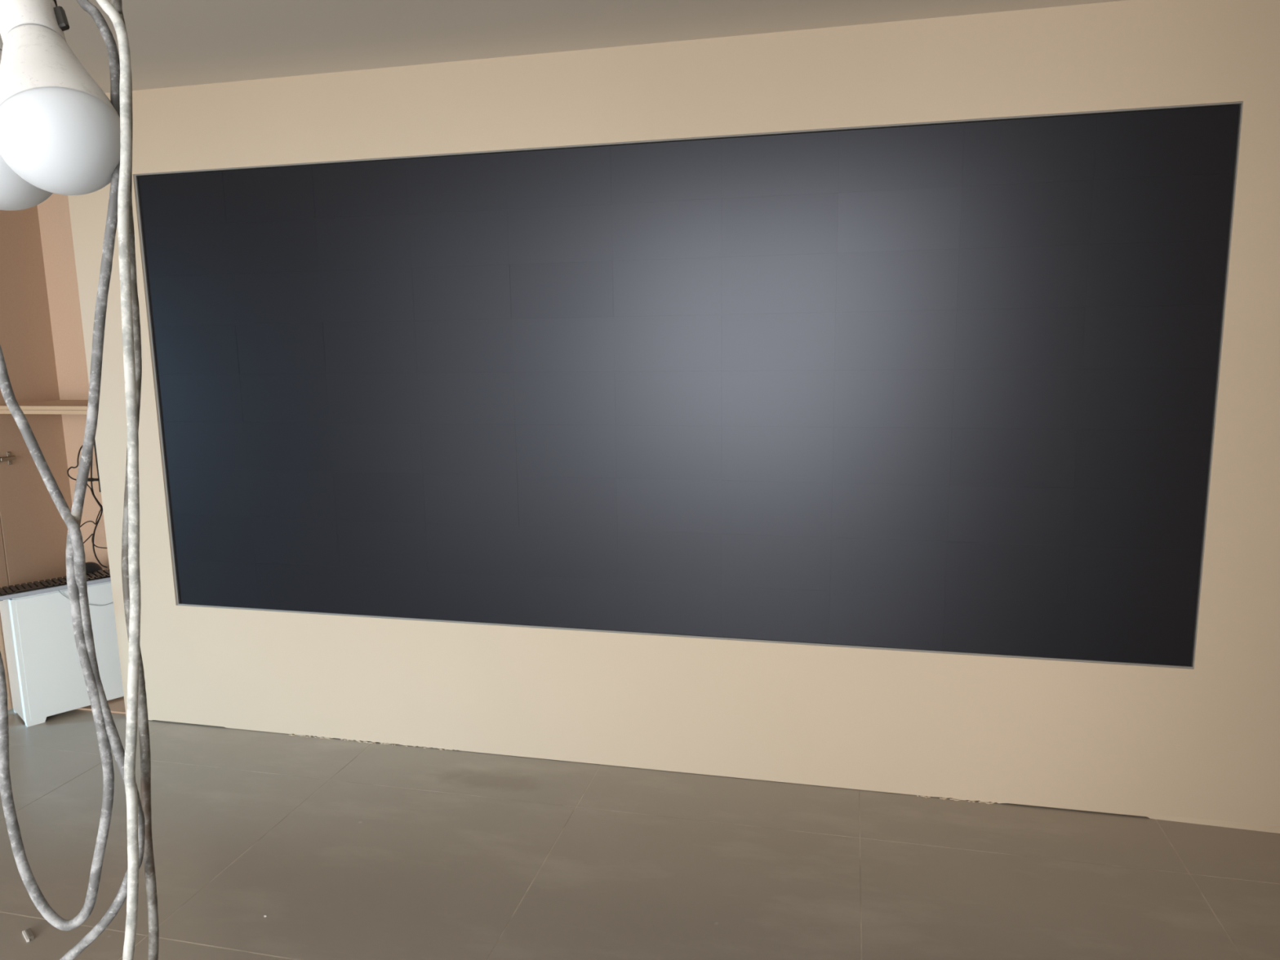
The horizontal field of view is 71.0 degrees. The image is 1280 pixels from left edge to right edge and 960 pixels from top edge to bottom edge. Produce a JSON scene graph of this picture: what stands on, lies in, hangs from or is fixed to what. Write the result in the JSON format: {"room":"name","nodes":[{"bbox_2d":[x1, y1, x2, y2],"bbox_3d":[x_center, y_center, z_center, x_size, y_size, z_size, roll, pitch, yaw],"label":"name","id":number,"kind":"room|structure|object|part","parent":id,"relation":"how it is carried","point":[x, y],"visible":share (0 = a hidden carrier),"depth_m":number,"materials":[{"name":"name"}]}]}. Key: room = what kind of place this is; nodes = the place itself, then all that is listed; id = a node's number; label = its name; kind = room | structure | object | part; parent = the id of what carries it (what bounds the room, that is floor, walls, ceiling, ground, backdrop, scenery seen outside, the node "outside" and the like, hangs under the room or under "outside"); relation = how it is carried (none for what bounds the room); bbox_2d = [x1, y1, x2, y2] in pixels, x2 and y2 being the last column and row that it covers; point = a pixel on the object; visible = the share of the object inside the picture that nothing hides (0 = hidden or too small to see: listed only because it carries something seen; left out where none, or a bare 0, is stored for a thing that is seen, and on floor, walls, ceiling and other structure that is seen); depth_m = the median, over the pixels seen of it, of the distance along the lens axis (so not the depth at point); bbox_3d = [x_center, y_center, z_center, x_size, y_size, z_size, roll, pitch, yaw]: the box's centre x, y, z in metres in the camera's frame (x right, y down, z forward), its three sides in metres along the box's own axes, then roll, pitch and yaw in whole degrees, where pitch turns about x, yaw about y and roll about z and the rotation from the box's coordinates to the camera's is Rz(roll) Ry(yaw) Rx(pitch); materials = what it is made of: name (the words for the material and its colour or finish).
{"room":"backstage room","nodes":[
{"label":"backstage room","id":0,"kind":"room"},
{"bbox_2d":[56,0,1125,93],"bbox_3d":[-2.241,-1.087,1.635,8.020,0.100,3.700,1,9,13],"label":"ceiling","id":1,"kind":"structure","parent":0,"point":[172,43],"depth_m":2.32,"materials":[{"name":"beige paint"}]},
{"bbox_2d":[0,34,53,210],"bbox_3d":[-0.402,-0.522,0.525,0.075,0.716,0.152,-4,10,-18],"label":"light bulb","id":2,"kind":"object","parent":1,"relation":"hanging from","point":[16,193],"visible":0.34,"depth_m":0.53,"materials":[{"name":"white"}]},
{"bbox_2d":[0,154,53,210],"bbox_3d":[-0.378,-0.181,0.532,0.065,0.035,0.065,-7,-21,-36],"label":"diffuser","id":3,"kind":"object","parent":2,"relation":"attached to","point":[16,193],"depth_m":0.53,"materials":[{"name":"white plastic"}]},
{"bbox_2d":[0,0,119,195],"bbox_3d":[-0.347,-0.514,0.476,0.060,0.718,0.201,-7,11,-33],"label":"light bulb","id":4,"kind":"object","parent":1,"relation":"hanging from","point":[60,131],"visible":0.97,"depth_m":0.46,"materials":[{"name":"white"}]},
{"bbox_2d":[0,86,119,195],"bbox_3d":[-0.297,-0.169,0.466,0.060,0.032,0.060,-9,-24,-41],"label":"diffuser","id":5,"kind":"object","parent":4,"relation":"attached to","point":[64,140],"depth_m":0.45,"materials":[{"name":"white plastic"}]},
{"bbox_2d":[0,0,119,930],"bbox_3d":[-0.340,-0.324,0.510,0.153,1.104,0.229,1,9,13],"label":"cord","id":6,"kind":"object","parent":1,"relation":"hanging from","point":[24,870],"visible":0.99,"depth_m":0.48,"materials":[{"name":"grey fabric"}]},
{"bbox_2d":[0,345,145,959],"bbox_3d":[-0.388,-0.297,0.486,0.135,1.149,0.258,-5,10,-26],"label":"cord","id":7,"kind":"object","parent":1,"relation":"hanging from","point":[77,546],"visible":0.91,"depth_m":0.48,"materials":[{"name":"grey fabric"}]},
{"bbox_2d":[96,0,141,959],"bbox_3d":[-0.296,-0.294,0.496,0.035,1.161,0.252,-4,10,-17],"label":"hanging cord","id":8,"kind":"object","parent":1,"relation":"hanging from","point":[125,86],"visible":1,"depth_m":0.46,"materials":[{"name":"fabric"}]},
{"bbox_2d":[111,0,159,959],"bbox_3d":[-0.297,-0.295,0.511,0.021,1.163,0.231,-3,9,-13],"label":"cord","id":9,"kind":"object","parent":1,"relation":"hanging from","point":[143,721],"visible":0.55,"depth_m":0.49,"materials":[{"name":"plastic"}]},
{"bbox_2d":[0,708,1279,959],"bbox_3d":[-2.208,1.141,1.993,8.020,0.120,3.700,1,9,13],"label":"floor","id":10,"kind":"structure","parent":0,"point":[348,850],"depth_m":2.32,"materials":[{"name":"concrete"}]},
{"bbox_2d":[22,928,34,942],"bbox_3d":[-1.413,1.051,2.075,0.047,0.009,0.016,8,13,44],"label":"plastic offcut","id":11,"kind":"object","parent":10,"relation":"on","point":[28,934],"visible":1,"depth_m":2.07,"materials":[{"name":"white plastic"}]},
{"bbox_2d":[0,568,124,727],"bbox_3d":[-2.130,0.615,3.387,0.205,0.474,0.404,8,13,44],"label":"radiator","id":12,"kind":"object","parent":10,"relation":"on","point":[46,674],"visible":0.53,"depth_m":3.26,"materials":[{"name":"white metal"}]},
{"bbox_3d":[-2.265,0.635,3.249,0.203,0.458,0.014,8,13,44],"label":"panel","id":13,"kind":"part","parent":12,"relation":"part of","materials":[{"name":"white paint"}]},
{"bbox_2d":[0,568,113,605],"bbox_3d":[-2.129,0.424,3.281,0.440,0.111,0.135,-9,13,-43],"label":"vent grille","id":14,"kind":"object","parent":12,"relation":"on","point":[24,589],"visible":0.66,"depth_m":3.23,"materials":[{"name":"black metal"}]},
{"bbox_2d":[0,193,125,714],"bbox_3d":[-1.926,-0.203,3.195,0.874,2.144,0.542,1,9,13],"label":"wall","id":15,"kind":"structure","parent":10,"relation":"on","point":[42,339],"depth_m":3.41,"materials":[{"name":"brown paint"}]},
{"bbox_3d":[-2.380,-0.187,3.132,0.018,2.126,0.210,1,9,13],"label":"door","id":16,"kind":"part","parent":15,"relation":"part of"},
{"bbox_3d":[-2.317,-0.229,3.395,0.018,2.144,0.328,1,9,13],"label":"panel","id":17,"kind":"part","parent":15,"relation":"part of","materials":[{"name":"brown wood"}]},
{"bbox_2d":[0,400,88,406],"bbox_3d":[-1.903,-0.275,3.285,0.837,0.014,0.300,1,9,13],"label":"shelf","id":18,"kind":"object","parent":15,"relation":"attached to","point":[21,402],"depth_m":3.31,"materials":[{"name":"beige wood"}]},
{"bbox_2d":[41,409,79,410],"bbox_3d":[-1.903,-0.260,3.287,0.837,0.014,0.300,1,9,13],"label":"shelf","id":19,"kind":"object","parent":15,"relation":"attached to","point":[42,410],"depth_m":3.17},
{"bbox_3d":[-1.866,-0.244,3.446,0.837,2.144,0.018,1,9,13],"label":"panel","id":20,"kind":"part","parent":15,"relation":"part of","materials":[{"name":"beige paint"}]},
{"bbox_2d":[93,442,101,492],"bbox_3d":[-2.057,-0.089,3.421,0.041,0.274,0.006,1,9,13],"label":"cable","id":21,"kind":"object","parent":15,"relation":"hanging from","point":[95,446],"visible":0.47,"depth_m":3.43,"materials":[{"name":"black plastic"}]},
{"bbox_2d":[90,439,106,568],"bbox_3d":[-2.053,0.061,3.395,0.129,0.533,0.046,7,12,39],"label":"cable","id":22,"kind":"object","parent":15,"relation":"attached to","point":[91,486],"visible":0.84,"depth_m":3.42,"materials":[{"name":"black plastic"}]},
{"bbox_2d":[87,477,98,481],"bbox_3d":[-2.079,-0.001,3.409,0.050,0.014,0.013,1,9,13],"label":"connector","id":23,"kind":"object","parent":22,"relation":"attached to","point":[90,479],"visible":0.76,"depth_m":3.40,"materials":[{"name":"black plastic"}]},
{"bbox_2d":[66,441,95,479],"bbox_3d":[-2.094,-0.086,3.403,0.204,0.184,0.028,3,10,21],"label":"cable","id":24,"kind":"object","parent":23,"relation":"attached to","point":[81,447],"visible":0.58,"depth_m":3.42,"materials":[{"name":"black rubber"}]},
{"bbox_2d":[80,484,102,543],"bbox_3d":[-2.120,0.130,3.435,0.153,0.261,0.008,2,9,15],"label":"cable","id":25,"kind":"object","parent":23,"relation":"hanging from","point":[88,486],"visible":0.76,"depth_m":3.42,"materials":[{"name":"black plastic"}]},
{"bbox_2d":[91,534,106,548],"bbox_3d":[-2.064,0.234,3.450,0.102,0.059,0.004,1,9,13],"label":"cable","id":26,"kind":"object","parent":15,"relation":"attached to","point":[92,535],"visible":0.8,"depth_m":3.46,"materials":[{"name":"black plastic"}]},
{"bbox_3d":[-1.886,0.836,3.463,0.837,0.006,0.300,1,9,13],"label":"panel","id":27,"kind":"part","parent":15,"relation":"part of","materials":[{"name":"beige paint"}]},
{"bbox_2d":[67,0,1279,833],"bbox_3d":[0.003,-0.149,2.671,3.882,2.147,0.044,1,9,13],"label":"wall","id":28,"kind":"structure","parent":0,"point":[949,387],"depth_m":2.59,"materials":[{"name":"beige paint"}]},
{"bbox_3d":[-1.627,-0.280,3.045,0.008,1.441,0.028,1,9,13],"label":"frame rail","id":29,"kind":"part","parent":28,"relation":"part of","materials":[{"name":"silver metal"}]},
{"bbox_3d":[-0.063,0.469,2.796,3.200,0.005,0.028,1,9,13],"label":"frame rail","id":30,"kind":"part","parent":28,"relation":"part of","materials":[{"name":"beige paint"}]},
{"bbox_3d":[-0.085,-0.958,2.567,3.200,0.004,0.028,1,9,13],"label":"frame rail","id":31,"kind":"part","parent":28,"relation":"part of","materials":[{"name":"silver metal"}]},
{"bbox_3d":[1.482,-0.210,2.317,0.002,1.441,0.028,1,9,13],"label":"frame rail","id":32,"kind":"part","parent":28,"relation":"part of","materials":[{"name":"silver metal"}]}
]}

